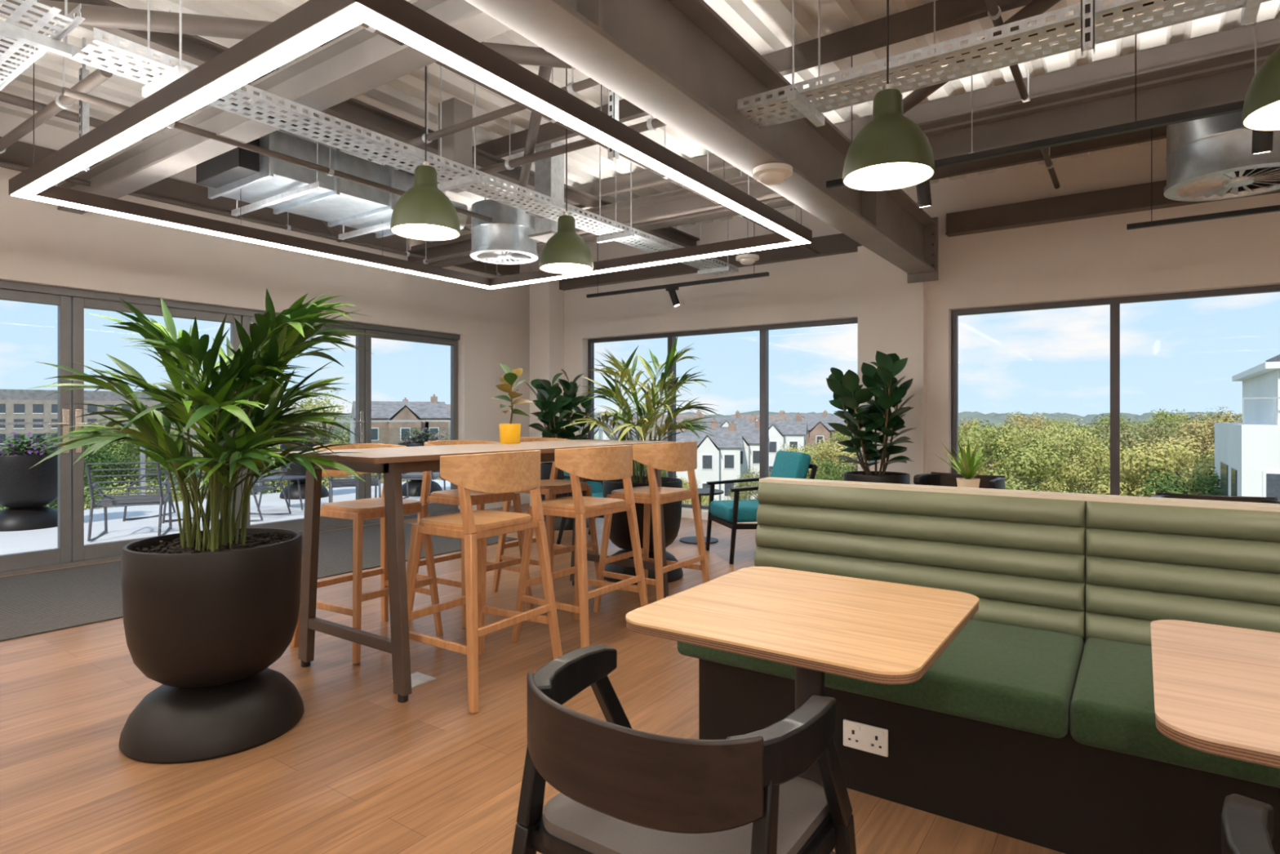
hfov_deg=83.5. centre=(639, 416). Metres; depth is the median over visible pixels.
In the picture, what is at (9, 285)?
door frame
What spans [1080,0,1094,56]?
channel
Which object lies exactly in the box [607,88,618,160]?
channel
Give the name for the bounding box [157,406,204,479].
house
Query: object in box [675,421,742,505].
house
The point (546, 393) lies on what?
rubber plant
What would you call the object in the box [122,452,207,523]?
garden chair
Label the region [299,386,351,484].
poplar tree
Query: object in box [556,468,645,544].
lounge chair
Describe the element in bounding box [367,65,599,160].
ceiling pipe
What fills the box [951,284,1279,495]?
window
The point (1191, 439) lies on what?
tree
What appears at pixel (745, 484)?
tree
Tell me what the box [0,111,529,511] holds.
wall
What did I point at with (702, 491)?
round side table
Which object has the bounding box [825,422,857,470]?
tree
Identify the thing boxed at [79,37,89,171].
channel
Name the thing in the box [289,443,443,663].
bar stool
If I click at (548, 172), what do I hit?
post
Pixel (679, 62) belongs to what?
steel beam
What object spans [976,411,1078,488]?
tree
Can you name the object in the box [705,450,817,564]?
lounge chair
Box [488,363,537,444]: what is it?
potted plant
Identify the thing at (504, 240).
ceiling vent
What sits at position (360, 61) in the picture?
cross beam
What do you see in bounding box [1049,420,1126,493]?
tree
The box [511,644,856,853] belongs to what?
armchair
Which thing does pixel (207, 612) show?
palm
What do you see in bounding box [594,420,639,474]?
house
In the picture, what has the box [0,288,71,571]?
door
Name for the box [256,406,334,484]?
house
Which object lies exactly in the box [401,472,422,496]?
planter
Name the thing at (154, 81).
cable tray
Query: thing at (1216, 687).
cafe table
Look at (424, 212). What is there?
pendant lamp
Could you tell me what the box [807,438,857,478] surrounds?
tree
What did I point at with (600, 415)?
house
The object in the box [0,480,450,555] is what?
floor
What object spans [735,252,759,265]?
smoke detector
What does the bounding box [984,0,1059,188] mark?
ceiling pipe
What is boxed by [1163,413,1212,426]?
tree
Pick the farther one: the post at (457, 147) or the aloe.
the post at (457, 147)
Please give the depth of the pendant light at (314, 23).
3.17 m
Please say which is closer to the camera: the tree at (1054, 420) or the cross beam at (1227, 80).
the cross beam at (1227, 80)
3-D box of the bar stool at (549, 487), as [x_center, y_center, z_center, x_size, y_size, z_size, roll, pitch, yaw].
[-0.644,0.689,5.082,0.531,1.067,0.600,0,0,35]
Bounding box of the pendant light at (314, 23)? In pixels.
[8,0,812,288]
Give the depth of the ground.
130.04 m
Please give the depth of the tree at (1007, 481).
38.74 m
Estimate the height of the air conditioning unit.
0.730 m
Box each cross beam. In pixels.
[57,0,511,214]
[408,174,795,267]
[918,45,1279,160]
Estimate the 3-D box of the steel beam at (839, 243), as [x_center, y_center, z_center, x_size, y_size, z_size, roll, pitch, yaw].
[0.605,-1.805,8.540,4.060,0.190,0.100,0,0,35]
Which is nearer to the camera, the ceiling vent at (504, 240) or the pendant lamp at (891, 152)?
the pendant lamp at (891, 152)
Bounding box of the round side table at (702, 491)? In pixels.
[680,488,724,543]
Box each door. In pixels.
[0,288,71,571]
[71,296,241,561]
[241,315,365,531]
[364,329,457,521]
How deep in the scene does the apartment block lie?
144.76 m
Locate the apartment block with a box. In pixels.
[0,389,167,472]
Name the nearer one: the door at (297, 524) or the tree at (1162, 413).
the door at (297, 524)
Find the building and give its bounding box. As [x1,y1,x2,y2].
[1214,354,1279,500]
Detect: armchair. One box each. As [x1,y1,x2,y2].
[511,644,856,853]
[913,471,1004,488]
[1151,492,1279,503]
[1221,793,1275,853]
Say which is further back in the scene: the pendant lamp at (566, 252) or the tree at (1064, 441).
the tree at (1064, 441)
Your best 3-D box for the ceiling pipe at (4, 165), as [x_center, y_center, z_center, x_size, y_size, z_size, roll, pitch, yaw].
[-3.325,-2.012,6.770,0.054,0.517,6.700,0,0,35]
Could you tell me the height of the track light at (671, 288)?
1.113 m
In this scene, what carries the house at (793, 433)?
on the ground
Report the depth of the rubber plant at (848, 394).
6.46 m
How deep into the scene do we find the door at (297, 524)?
8.01 m
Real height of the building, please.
15.000 m
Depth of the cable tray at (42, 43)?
2.90 m
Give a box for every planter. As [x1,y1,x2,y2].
[0,431,57,531]
[276,431,331,499]
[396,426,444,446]
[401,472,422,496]
[430,480,442,495]
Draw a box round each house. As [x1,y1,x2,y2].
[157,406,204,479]
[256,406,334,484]
[351,394,450,482]
[402,397,450,439]
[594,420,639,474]
[598,409,648,422]
[632,414,682,476]
[654,409,706,422]
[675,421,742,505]
[693,412,746,429]
[706,417,769,499]
[730,409,788,420]
[742,413,808,475]
[777,409,832,420]
[791,412,848,464]
[817,411,855,464]
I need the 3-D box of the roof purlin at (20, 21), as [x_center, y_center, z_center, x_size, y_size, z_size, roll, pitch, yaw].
[-0.488,-2.192,1.966,11.050,0.155,0.057,0,0,35]
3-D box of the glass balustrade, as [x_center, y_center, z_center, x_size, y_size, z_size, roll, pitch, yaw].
[-6.308,0.676,7.693,4.500,1.208,13.450,0,0,35]
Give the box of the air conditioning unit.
[195,114,467,239]
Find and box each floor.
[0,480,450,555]
[0,502,1065,853]
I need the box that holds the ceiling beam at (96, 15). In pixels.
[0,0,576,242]
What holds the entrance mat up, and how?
on the floor at (362, 770)
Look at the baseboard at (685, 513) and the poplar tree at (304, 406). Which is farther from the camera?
the poplar tree at (304, 406)
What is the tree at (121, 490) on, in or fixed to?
on the ground
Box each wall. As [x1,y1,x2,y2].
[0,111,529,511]
[529,137,1279,473]
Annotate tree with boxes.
[0,480,105,511]
[35,431,138,497]
[44,484,138,509]
[84,423,178,493]
[84,474,208,509]
[149,463,275,500]
[192,435,273,484]
[249,440,328,493]
[262,433,355,489]
[275,391,334,445]
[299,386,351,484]
[321,472,410,488]
[412,428,450,479]
[634,460,677,477]
[680,475,715,505]
[682,416,707,430]
[724,466,771,500]
[775,440,843,477]
[805,457,857,480]
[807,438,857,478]
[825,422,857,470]
[958,416,995,466]
[958,419,1073,491]
[958,424,1010,487]
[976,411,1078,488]
[997,417,1110,493]
[1004,480,1042,490]
[1026,415,1079,482]
[1032,440,1173,496]
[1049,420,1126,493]
[1050,413,1194,493]
[1082,413,1142,453]
[1092,435,1214,496]
[1120,408,1194,450]
[1125,411,1242,493]
[1138,465,1221,497]
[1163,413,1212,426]
[1176,406,1242,476]
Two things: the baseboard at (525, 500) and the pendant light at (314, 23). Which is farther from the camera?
the baseboard at (525, 500)
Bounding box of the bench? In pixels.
[676,476,1279,853]
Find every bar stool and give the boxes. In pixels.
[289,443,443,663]
[392,449,562,713]
[411,440,533,628]
[491,437,599,591]
[511,444,648,648]
[593,440,709,612]
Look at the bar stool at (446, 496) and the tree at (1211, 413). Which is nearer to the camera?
the bar stool at (446, 496)
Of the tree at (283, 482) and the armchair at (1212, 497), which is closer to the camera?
the armchair at (1212, 497)
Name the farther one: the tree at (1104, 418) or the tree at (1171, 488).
the tree at (1104, 418)
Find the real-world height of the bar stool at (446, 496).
1.067 m
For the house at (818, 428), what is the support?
on the ground
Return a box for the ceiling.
[0,0,1279,253]
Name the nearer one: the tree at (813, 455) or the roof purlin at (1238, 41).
the roof purlin at (1238, 41)
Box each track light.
[586,242,768,306]
[826,14,1273,207]
[1126,128,1279,230]
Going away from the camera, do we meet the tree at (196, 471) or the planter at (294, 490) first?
the planter at (294, 490)
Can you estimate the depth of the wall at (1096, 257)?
6.76 m
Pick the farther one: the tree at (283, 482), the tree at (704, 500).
the tree at (704, 500)
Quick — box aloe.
[933,438,1012,488]
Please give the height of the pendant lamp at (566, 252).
1.370 m
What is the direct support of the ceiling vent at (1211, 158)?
in the ceiling
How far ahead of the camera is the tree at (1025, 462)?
48.32 m
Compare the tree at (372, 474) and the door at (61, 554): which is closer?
the door at (61, 554)
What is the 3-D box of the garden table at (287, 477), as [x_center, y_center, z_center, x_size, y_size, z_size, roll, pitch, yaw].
[-4.923,1.061,9.882,0.618,0.442,0.625,0,0,35]
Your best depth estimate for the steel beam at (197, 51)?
4.91 m
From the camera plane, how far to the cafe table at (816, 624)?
1.70 m
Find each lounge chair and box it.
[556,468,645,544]
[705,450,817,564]
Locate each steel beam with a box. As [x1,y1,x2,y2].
[0,136,519,275]
[48,0,699,247]
[464,0,937,283]
[559,233,862,290]
[945,180,1279,236]
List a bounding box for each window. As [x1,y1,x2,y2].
[587,317,857,511]
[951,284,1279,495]
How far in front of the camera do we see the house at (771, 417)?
158.60 m
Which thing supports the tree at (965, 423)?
on the ground
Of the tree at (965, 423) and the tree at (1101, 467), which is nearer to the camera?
the tree at (1101, 467)
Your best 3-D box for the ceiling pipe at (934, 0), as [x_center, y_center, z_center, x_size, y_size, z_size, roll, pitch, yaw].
[3.195,-2.030,2.526,5.450,0.481,0.081,0,0,35]
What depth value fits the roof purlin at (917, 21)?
4.18 m
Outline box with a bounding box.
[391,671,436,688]
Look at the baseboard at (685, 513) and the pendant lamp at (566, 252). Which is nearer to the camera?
the pendant lamp at (566, 252)
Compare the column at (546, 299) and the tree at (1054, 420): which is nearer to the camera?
the column at (546, 299)
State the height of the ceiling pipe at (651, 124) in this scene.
0.468 m
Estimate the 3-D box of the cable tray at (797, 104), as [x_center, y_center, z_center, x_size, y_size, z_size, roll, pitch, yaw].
[2.762,-1.844,1.975,5.430,0.852,0.360,0,0,35]
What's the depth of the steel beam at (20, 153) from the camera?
6.63 m
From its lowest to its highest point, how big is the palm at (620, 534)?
1.824 m
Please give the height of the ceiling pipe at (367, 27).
0.592 m
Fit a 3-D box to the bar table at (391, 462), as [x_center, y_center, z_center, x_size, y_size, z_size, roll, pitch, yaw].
[-0.742,0.695,4.127,0.824,1.050,2.340,0,0,35]
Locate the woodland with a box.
[333,410,1242,444]
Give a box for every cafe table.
[626,566,979,853]
[1150,619,1279,768]
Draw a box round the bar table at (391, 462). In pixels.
[275,439,675,702]
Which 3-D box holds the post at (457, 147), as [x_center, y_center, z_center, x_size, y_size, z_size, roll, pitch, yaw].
[-1.256,-1.845,4.876,0.240,0.550,0.240,0,0,35]
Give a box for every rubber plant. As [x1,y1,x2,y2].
[525,368,598,530]
[826,351,916,484]
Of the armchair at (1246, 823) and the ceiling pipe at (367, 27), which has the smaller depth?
the armchair at (1246, 823)
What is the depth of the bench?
2.28 m
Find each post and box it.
[436,97,476,193]
[525,141,564,243]
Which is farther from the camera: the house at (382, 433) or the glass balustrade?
the house at (382, 433)
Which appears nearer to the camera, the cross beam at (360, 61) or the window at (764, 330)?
the cross beam at (360, 61)
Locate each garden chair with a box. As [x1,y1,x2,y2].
[84,462,172,541]
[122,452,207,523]
[207,455,291,521]
[328,473,381,502]
[401,471,445,502]
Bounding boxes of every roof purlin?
[0,20,54,70]
[396,0,1032,175]
[466,17,1279,225]
[585,124,1168,242]
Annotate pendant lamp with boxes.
[390,66,460,240]
[539,68,593,274]
[842,0,934,191]
[1241,46,1279,131]
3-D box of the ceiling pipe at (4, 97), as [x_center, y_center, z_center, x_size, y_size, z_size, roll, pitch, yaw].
[-3.323,-2.125,5.549,0.081,0.291,9.300,0,0,35]
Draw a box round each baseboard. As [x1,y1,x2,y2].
[471,496,529,510]
[680,509,757,523]
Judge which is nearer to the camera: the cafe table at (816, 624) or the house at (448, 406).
the cafe table at (816, 624)
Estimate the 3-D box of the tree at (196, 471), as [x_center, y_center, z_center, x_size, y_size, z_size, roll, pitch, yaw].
[-25.295,7.472,42.100,8.285,9.508,8.445,0,0,9]
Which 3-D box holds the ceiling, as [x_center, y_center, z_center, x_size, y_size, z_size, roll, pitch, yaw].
[-0.047,-2.435,2.624,11.520,0.310,11.050,0,0,35]
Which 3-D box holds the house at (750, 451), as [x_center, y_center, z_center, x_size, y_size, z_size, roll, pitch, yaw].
[11.251,6.220,83.552,7.100,12.000,8.500,0,0,5]
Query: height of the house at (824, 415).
13.300 m
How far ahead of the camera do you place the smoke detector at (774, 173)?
3.94 m
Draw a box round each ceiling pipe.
[0,37,113,154]
[0,91,542,250]
[0,148,533,284]
[62,9,492,222]
[359,22,820,254]
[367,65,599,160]
[388,158,782,270]
[475,114,666,175]
[845,0,1103,91]
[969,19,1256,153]
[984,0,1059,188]
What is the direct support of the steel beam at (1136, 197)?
attached to the wall at (1096, 257)
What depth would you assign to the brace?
3.64 m
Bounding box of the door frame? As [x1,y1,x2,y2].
[0,280,460,576]
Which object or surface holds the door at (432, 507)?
in the wall at (41, 243)
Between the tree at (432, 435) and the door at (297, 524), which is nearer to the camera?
the door at (297, 524)
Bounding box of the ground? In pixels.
[84,462,1191,493]
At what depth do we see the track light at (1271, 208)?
5.04 m
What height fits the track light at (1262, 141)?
1.094 m
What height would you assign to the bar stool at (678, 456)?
1.067 m
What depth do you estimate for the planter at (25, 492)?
8.11 m
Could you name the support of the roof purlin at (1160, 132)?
attached to the ceiling
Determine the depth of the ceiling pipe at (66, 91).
4.41 m
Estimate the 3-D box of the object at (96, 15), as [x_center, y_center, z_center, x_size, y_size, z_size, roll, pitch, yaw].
[-2.101,-1.930,4.759,5.061,0.270,3.459,0,0,35]
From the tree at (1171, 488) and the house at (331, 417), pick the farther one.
the house at (331, 417)
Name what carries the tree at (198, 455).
on the ground
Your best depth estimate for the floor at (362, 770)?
2.67 m
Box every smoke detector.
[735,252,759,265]
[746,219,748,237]
[752,162,792,185]
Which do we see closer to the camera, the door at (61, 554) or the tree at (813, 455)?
the door at (61, 554)
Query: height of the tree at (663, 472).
8.232 m
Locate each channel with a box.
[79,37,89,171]
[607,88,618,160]
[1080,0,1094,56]
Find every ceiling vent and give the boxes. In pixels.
[470,175,537,264]
[1163,111,1279,201]
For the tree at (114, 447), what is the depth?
65.10 m
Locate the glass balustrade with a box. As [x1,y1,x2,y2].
[0,419,603,508]
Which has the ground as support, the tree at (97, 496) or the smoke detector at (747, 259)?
the tree at (97, 496)
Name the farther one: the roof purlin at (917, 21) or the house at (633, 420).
the house at (633, 420)
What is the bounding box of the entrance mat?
[0,523,518,641]
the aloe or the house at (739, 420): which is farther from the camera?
the house at (739, 420)
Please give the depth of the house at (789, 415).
178.62 m
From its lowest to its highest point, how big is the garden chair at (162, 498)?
0.821 m
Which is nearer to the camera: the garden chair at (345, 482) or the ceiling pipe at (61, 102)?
the ceiling pipe at (61, 102)
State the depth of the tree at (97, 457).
56.29 m
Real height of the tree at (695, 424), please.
12.189 m
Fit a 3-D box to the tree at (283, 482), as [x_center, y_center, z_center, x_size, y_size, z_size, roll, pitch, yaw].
[-25.437,6.783,49.694,9.850,10.887,10.543,0,0,-38]
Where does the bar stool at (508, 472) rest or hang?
on the floor at (362, 770)
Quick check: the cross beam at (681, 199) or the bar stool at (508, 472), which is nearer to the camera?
the bar stool at (508, 472)
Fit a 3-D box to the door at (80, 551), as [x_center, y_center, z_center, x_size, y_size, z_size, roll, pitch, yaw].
[-4.253,0.105,6.412,0.126,2.170,1.340,0,0,35]
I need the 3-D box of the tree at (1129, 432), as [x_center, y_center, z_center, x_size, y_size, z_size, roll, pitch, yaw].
[45.191,5.964,66.405,13.518,12.525,12.793,0,0,-38]
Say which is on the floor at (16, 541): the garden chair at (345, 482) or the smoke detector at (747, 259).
the garden chair at (345, 482)
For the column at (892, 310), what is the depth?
7.07 m
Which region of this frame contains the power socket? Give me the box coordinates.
[843,719,888,756]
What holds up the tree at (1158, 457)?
on the ground
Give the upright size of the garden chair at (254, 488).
0.821 m
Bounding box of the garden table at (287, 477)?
[257,475,306,511]
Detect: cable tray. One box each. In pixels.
[0,0,84,90]
[70,0,738,275]
[736,0,1271,128]
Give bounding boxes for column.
[529,268,564,506]
[857,245,926,484]
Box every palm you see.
[26,288,386,764]
[561,335,725,584]
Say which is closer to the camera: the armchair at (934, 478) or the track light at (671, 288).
the armchair at (934, 478)
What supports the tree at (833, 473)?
on the ground
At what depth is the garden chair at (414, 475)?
10.95 m
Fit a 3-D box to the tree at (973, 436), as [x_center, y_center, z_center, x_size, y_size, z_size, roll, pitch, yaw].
[28.789,6.268,66.183,10.779,11.917,12.279,0,0,20]
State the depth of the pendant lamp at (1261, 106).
2.12 m
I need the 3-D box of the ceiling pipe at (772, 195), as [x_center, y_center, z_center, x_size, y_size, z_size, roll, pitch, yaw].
[-0.740,-1.962,6.674,5.150,0.617,0.054,0,0,35]
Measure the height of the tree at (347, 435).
11.124 m
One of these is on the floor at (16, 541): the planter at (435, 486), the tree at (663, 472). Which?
the planter at (435, 486)
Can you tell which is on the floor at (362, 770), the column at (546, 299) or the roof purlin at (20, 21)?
the column at (546, 299)
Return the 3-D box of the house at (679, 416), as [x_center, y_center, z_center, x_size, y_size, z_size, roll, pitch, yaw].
[7.781,5.420,149.557,11.600,13.600,10.500,0,0,10]

